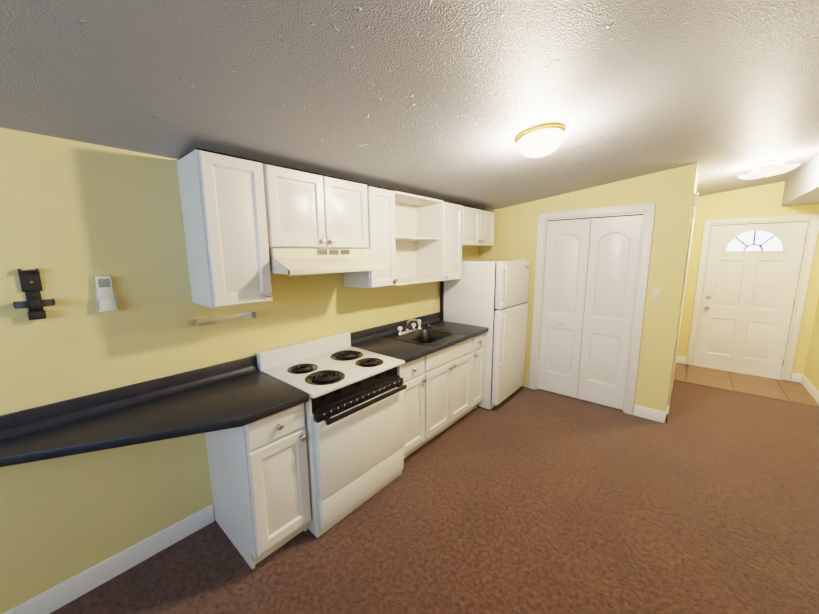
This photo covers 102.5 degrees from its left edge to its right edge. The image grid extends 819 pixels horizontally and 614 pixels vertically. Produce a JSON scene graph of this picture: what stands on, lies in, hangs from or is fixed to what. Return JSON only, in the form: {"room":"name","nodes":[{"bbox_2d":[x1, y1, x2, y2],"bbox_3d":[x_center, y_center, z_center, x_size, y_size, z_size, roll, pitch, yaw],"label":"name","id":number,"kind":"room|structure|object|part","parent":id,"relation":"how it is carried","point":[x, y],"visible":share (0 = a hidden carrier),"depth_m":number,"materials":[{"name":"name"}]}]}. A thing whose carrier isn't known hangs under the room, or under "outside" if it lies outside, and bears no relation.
{"room":"kitchen","nodes":[
{"label":"kitchen","id":0,"kind":"room"},
{"bbox_2d":[0,127,478,613],"bbox_3d":[-1.006,0.213,2.289,0.100,2.200,7.600,7,12,40],"label":"wall","id":1,"kind":"structure","parent":0,"point":[76,217],"depth_m":1.62,"materials":[{"name":"yellow paint"}]},
{"bbox_2d":[13,268,54,319],"bbox_3d":[-1.607,-0.054,1.404,0.067,0.218,0.120,7,12,40],"label":"bracket","id":2,"kind":"object","parent":1,"relation":"attached to","point":[34,303],"visible":0.98,"depth_m":1.41,"materials":[{"name":"black plastic"}]},
{"bbox_2d":[95,275,117,311],"bbox_3d":[-1.472,-0.066,1.592,0.029,0.170,0.068,7,12,40],"label":"remote holder","id":3,"kind":"object","parent":1,"relation":"attached to","point":[105,298],"visible":0.98,"depth_m":1.58,"materials":[{"name":"white plastic"}]},
{"bbox_2d":[3,504,213,613],"bbox_3d":[-2.301,1.508,0.864,0.012,0.114,3.255,7,12,40],"label":"baseboard","id":4,"kind":"structure","parent":1,"relation":"attached to","point":[54,598],"depth_m":1.72,"materials":[{"name":"white wood"}]},
{"bbox_2d":[0,312,439,435],"bbox_3d":[-0.794,0.325,2.458,0.022,0.095,3.500,7,12,40],"label":"backsplash","id":5,"kind":"structure","parent":1,"relation":"attached to","point":[24,420],"depth_m":1.70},
{"bbox_2d":[194,311,256,326],"bbox_3d":[-1.113,0.072,2.006,0.069,0.040,0.332,7,12,40],"label":"towel bar","id":6,"kind":"object","parent":1,"relation":"attached to","point":[216,319],"visible":1,"depth_m":2.02,"materials":[{"name":"silver metal"}]},
{"bbox_2d":[176,148,275,307],"bbox_3d":[-1.021,-0.410,1.843,0.323,0.772,0.322,7,12,40],"label":"upper cabinet","id":7,"kind":"object","parent":1,"relation":"attached to","point":[251,226],"depth_m":1.73,"materials":[{"name":"white wood"}]},
{"bbox_2d":[268,163,371,251],"bbox_3d":[-0.668,-0.630,2.227,0.323,0.460,0.764,7,12,40],"label":"upper cabinet","id":8,"kind":"object","parent":1,"relation":"attached to","point":[312,212],"depth_m":2.09,"materials":[{"name":"white wood"}]},
{"bbox_2d":[269,248,386,275],"bbox_3d":[-0.596,-0.317,2.220,0.504,0.150,0.754,7,12,40],"label":"hood vent","id":9,"kind":"object","parent":8,"relation":"attached to","point":[290,261],"depth_m":2.04,"materials":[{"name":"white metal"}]},
{"bbox_2d":[340,186,399,287],"bbox_3d":[-0.324,-0.546,2.648,0.323,0.754,0.288,7,12,40],"label":"upper cabinet","id":10,"kind":"object","parent":1,"relation":"attached to","point":[380,267],"depth_m":2.54,"materials":[{"name":"white wood"}]},
{"bbox_2d":[400,191,443,284],"bbox_3d":[-0.017,-0.605,3.004,0.321,0.754,0.660,7,12,40],"label":"upper cabinet","id":11,"kind":"object","parent":1,"relation":"attached to","point":[421,217],"depth_m":3.21,"materials":[{"name":"white wood"}]},
{"bbox_2d":[431,300,434,310],"bbox_3d":[0.259,-0.019,3.667,0.008,0.114,0.070,7,12,40],"label":"outlet","id":12,"kind":"object","parent":1,"relation":"attached to","point":[432,304],"visible":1,"depth_m":3.67,"materials":[{"name":"white plastic"}]},
{"bbox_2d":[444,201,463,280],"bbox_3d":[0.315,-0.663,3.387,0.323,0.760,0.356,7,12,40],"label":"upper cabinet","id":13,"kind":"object","parent":1,"relation":"attached to","point":[453,212],"depth_m":3.29,"materials":[{"name":"white wood"}]},
{"bbox_2d":[464,206,494,245],"bbox_3d":[0.663,-0.903,3.763,0.323,0.399,0.718,7,12,40],"label":"upper cabinet","id":14,"kind":"object","parent":1,"relation":"attached to","point":[478,223],"depth_m":3.64,"materials":[{"name":"white wood"}]},
{"bbox_2d":[0,0,818,210],"bbox_3d":[0.818,-1.030,1.548,3.580,0.530,9.170,7,12,40],"label":"ceiling","id":15,"kind":"structure","parent":0,"point":[446,100],"depth_m":1.30,"materials":[{"name":"white paint"}]},
{"bbox_2d":[514,121,565,157],"bbox_3d":[0.752,-0.939,1.894,0.280,0.125,0.280,-2,6,41],"label":"dome ceiling light","id":16,"kind":"object","parent":15,"relation":"attached to","point":[542,139],"visible":1,"depth_m":1.81,"materials":[{"name":"white glass"}]},
{"bbox_2d":[738,159,799,179],"bbox_3d":[3.332,-1.268,3.059,0.397,0.166,0.397,-2,6,41],"label":"ceiling light","id":17,"kind":"object","parent":15,"relation":"attached to","point":[767,172],"visible":1,"depth_m":3.00,"materials":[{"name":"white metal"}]},
{"bbox_3d":[3.332,-1.268,3.059,0.130,0.166,0.130,-2,6,41],"label":"stem","id":18,"kind":"part","parent":17,"relation":"part of","materials":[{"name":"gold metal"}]},
{"bbox_2d":[781,155,818,205],"bbox_3d":[1.936,-0.860,0.609,0.439,0.354,8.968,7,12,40],"label":"soffit beam","id":19,"kind":"structure","parent":15,"relation":"attached to","point":[801,186],"depth_m":3.44,"materials":[{"name":"white paint"}]},
{"bbox_2d":[50,381,818,613],"bbox_3d":[0.507,1.484,1.566,3.580,0.100,8.160,7,12,40],"label":"floor carpet","id":20,"kind":"object","parent":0,"point":[527,500],"visible":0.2,"depth_m":1.99,"materials":[{"name":"brown carpet"}]},
{"bbox_2d":[206,404,310,568],"bbox_3d":[-0.910,0.936,1.966,0.598,0.874,0.334,7,12,40],"label":"base cabinet","id":21,"kind":"object","parent":20,"relation":"on","point":[259,477],"depth_m":1.77,"materials":[{"name":"white wood"}]},
{"bbox_2d":[0,368,307,466],"bbox_3d":[-1.245,0.553,1.483,0.632,0.041,1.396,7,12,40],"label":"countertop","id":22,"kind":"structure","parent":21,"relation":"on","point":[215,408],"depth_m":1.55,"materials":[{"name":"black laminate"}]},
{"bbox_2d":[256,332,406,537],"bbox_3d":[-0.502,0.796,2.325,0.710,1.030,0.758,7,12,40],"label":"stove","id":23,"kind":"object","parent":20,"relation":"on","point":[354,413],"visible":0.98,"depth_m":2.11,"materials":[{"name":"white metal"}]},
{"bbox_2d":[401,356,427,457],"bbox_3d":[-0.197,0.798,2.789,0.598,0.874,0.322,7,12,40],"label":"base cabinet","id":24,"kind":"object","parent":20,"relation":"on","point":[414,375],"depth_m":2.62,"materials":[{"name":"white wood"}]},
{"bbox_2d":[428,336,475,440],"bbox_3d":[0.151,0.730,3.191,0.598,0.874,0.750,7,12,40],"label":"base cabinet","id":25,"kind":"object","parent":20,"relation":"on","point":[451,371],"depth_m":2.99,"materials":[{"name":"white wood"}]},
{"bbox_2d":[351,320,487,363],"bbox_3d":[0.141,0.274,3.083,0.632,0.062,1.335,7,12,40],"label":"countertop","id":26,"kind":"structure","parent":25,"relation":"on","point":[398,349],"depth_m":2.80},
{"bbox_2d":[396,318,419,331],"bbox_3d":[0.025,0.172,3.129,0.173,0.130,0.234,7,12,40],"label":"faucet","id":27,"kind":"object","parent":26,"relation":"on","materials":[{"name":"silver metal"}]},
{"bbox_2d":[388,328,459,343],"bbox_3d":[0.118,0.342,3.077,0.474,0.163,0.520,7,12,40],"label":"sink","id":28,"kind":"object","parent":26,"relation":"in","point":[426,335],"depth_m":3.19,"materials":[{"name":"metal"}]},
{"bbox_2d":[472,332,484,409],"bbox_3d":[0.479,0.666,3.571,0.598,0.874,0.262,7,12,40],"label":"base cabinet","id":29,"kind":"object","parent":20,"relation":"on","point":[477,381],"depth_m":3.39,"materials":[{"name":"white wood"}]},
{"bbox_2d":[440,259,529,410],"bbox_3d":[0.887,0.252,3.832,0.782,1.604,0.737,7,12,40],"label":"fridge","id":30,"kind":"object","parent":20,"relation":"on","point":[492,295],"visible":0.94,"depth_m":3.48,"materials":[{"name":"white plastic"}]},
{"bbox_2d":[674,380,818,407],"bbox_3d":[3.958,1.028,3.942,1.270,0.013,0.030,7,12,40],"label":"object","id":31,"kind":"structure","parent":20,"relation":"on","point":[749,394],"depth_m":3.88,"materials":[{"name":"brown carpet"}]},
{"bbox_2d":[478,163,697,412],"bbox_3d":[1.749,-0.175,3.772,2.110,2.453,0.100,7,12,40],"label":"wall","id":32,"kind":"structure","parent":0,"point":[670,193],"depth_m":3.22,"materials":[{"name":"yellow paint"}]},
{"bbox_2d":[529,203,655,414],"bbox_3d":[1.931,0.015,3.628,1.082,2.119,0.126,7,12,40],"label":"closet door","id":33,"kind":"structure","parent":32,"relation":"attached to","point":[590,275],"depth_m":3.56,"materials":[{"name":"white wood"}]},
{"bbox_2d":[548,214,642,220],"bbox_3d":[1.923,-0.939,3.472,0.906,0.008,0.028,7,12,40],"label":"track","id":34,"kind":"object","parent":32,"relation":"attached to","point":[595,217],"visible":0.71,"depth_m":3.43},
{"bbox_2d":[633,405,667,423],"bbox_3d":[2.429,1.078,3.319,0.273,0.114,0.012,7,12,40],"label":"baseboard","id":35,"kind":"structure","parent":32,"relation":"attached to","point":[650,413],"depth_m":3.31,"materials":[{"name":"white wood"}]},
{"bbox_2d":[652,289,661,300],"bbox_3d":[2.376,-0.114,3.162,0.070,0.114,0.014,7,12,40],"label":"light switch","id":36,"kind":"object","parent":32,"relation":"attached to","point":[656,294],"visible":1,"depth_m":3.16,"materials":[{"name":"white plastic"}]},
{"bbox_2d":[667,173,696,404],"bbox_3d":[3.315,-0.231,4.054,0.100,2.453,2.370,7,12,40],"label":"wall","id":37,"kind":"structure","parent":0,"point":[695,189],"depth_m":3.21,"materials":[{"name":"paint"}]},
{"bbox_2d":[667,208,694,414],"bbox_3d":[2.942,0.022,3.559,0.017,2.113,0.920,7,12,40],"label":"door frame","id":38,"kind":"structure","parent":37,"relation":"attached to","point":[682,298],"depth_m":3.25,"materials":[{"name":"white wood"}]},
{"bbox_2d":[692,193,698,207],"bbox_3d":[2.560,-0.954,2.943,0.033,0.125,0.065,7,12,40],"label":"door chime","id":39,"kind":"object","parent":37,"relation":"attached to","point":[695,201],"visible":1,"depth_m":2.92,"materials":[{"name":"white plastic"}]},
{"bbox_2d":[674,363,818,406],"bbox_3d":[4.210,1.003,4.393,1.670,0.096,1.010,7,12,40],"label":"floor","id":40,"kind":"structure","parent":0,"point":[791,391],"depth_m":4.23,"materials":[{"name":"beige tile"}]},
{"bbox_2d":[677,181,818,378],"bbox_3d":[4.572,-0.388,4.453,1.470,2.618,0.100,7,12,40],"label":"wall","id":41,"kind":"structure","parent":0,"point":[765,200],"depth_m":4.32,"materials":[{"name":"yellow paint"}]},
{"bbox_2d":[676,355,685,363],"bbox_3d":[4.107,0.798,4.978,0.122,0.114,0.012,7,12,40],"label":"baseboard","id":42,"kind":"structure","parent":41,"relation":"attached to","point":[681,359],"depth_m":4.97,"materials":[{"name":"white wood"}]},
{"bbox_2d":[686,214,818,380],"bbox_3d":[4.575,-0.132,4.477,1.043,2.113,0.122,7,12,40],"label":"door","id":43,"kind":"structure","parent":41,"relation":"attached to","point":[744,321],"depth_m":4.43,"materials":[{"name":"white wood"}]},
{"bbox_2d":[704,295,710,309],"bbox_3d":[4.266,-0.060,4.706,0.060,0.205,0.069,7,12,40],"label":"hardware piece","id":44,"kind":"object","parent":43,"relation":"attached to","point":[707,307],"visible":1,"depth_m":4.70,"materials":[{"name":"silver metal"}]},
{"bbox_2d":[735,231,774,250],"bbox_3d":[4.560,-0.875,4.352,0.372,0.263,0.018,7,12,40],"label":"muntins","id":45,"kind":"object","parent":43,"relation":"attached to","point":[760,246],"visible":1,"depth_m":4.34,"materials":[{"name":"white wood"}]},
{"bbox_2d":[791,373,802,382],"bbox_3d":[4.990,0.912,4.234,0.096,0.114,0.012,7,12,40],"label":"baseboard","id":46,"kind":"structure","parent":41,"relation":"attached to","point":[796,377],"depth_m":4.23,"materials":[{"name":"white wood"}]},
{"bbox_2d":[804,297,818,390],"bbox_3d":[2.149,0.257,0.612,0.100,2.606,9.170,7,12,40],"label":"wall","id":47,"kind":"structure","parent":0,"point":[811,371],"depth_m":3.97,"materials":[{"name":"yellow paint"}]},
{"bbox_2d":[801,374,818,404],"bbox_3d":[2.115,1.480,0.847,0.012,0.114,8.970,7,12,40],"label":"baseboard","id":48,"kind":"structure","parent":47,"relation":"attached to","point":[810,388],"depth_m":3.88,"materials":[{"name":"white wood"}]}
]}

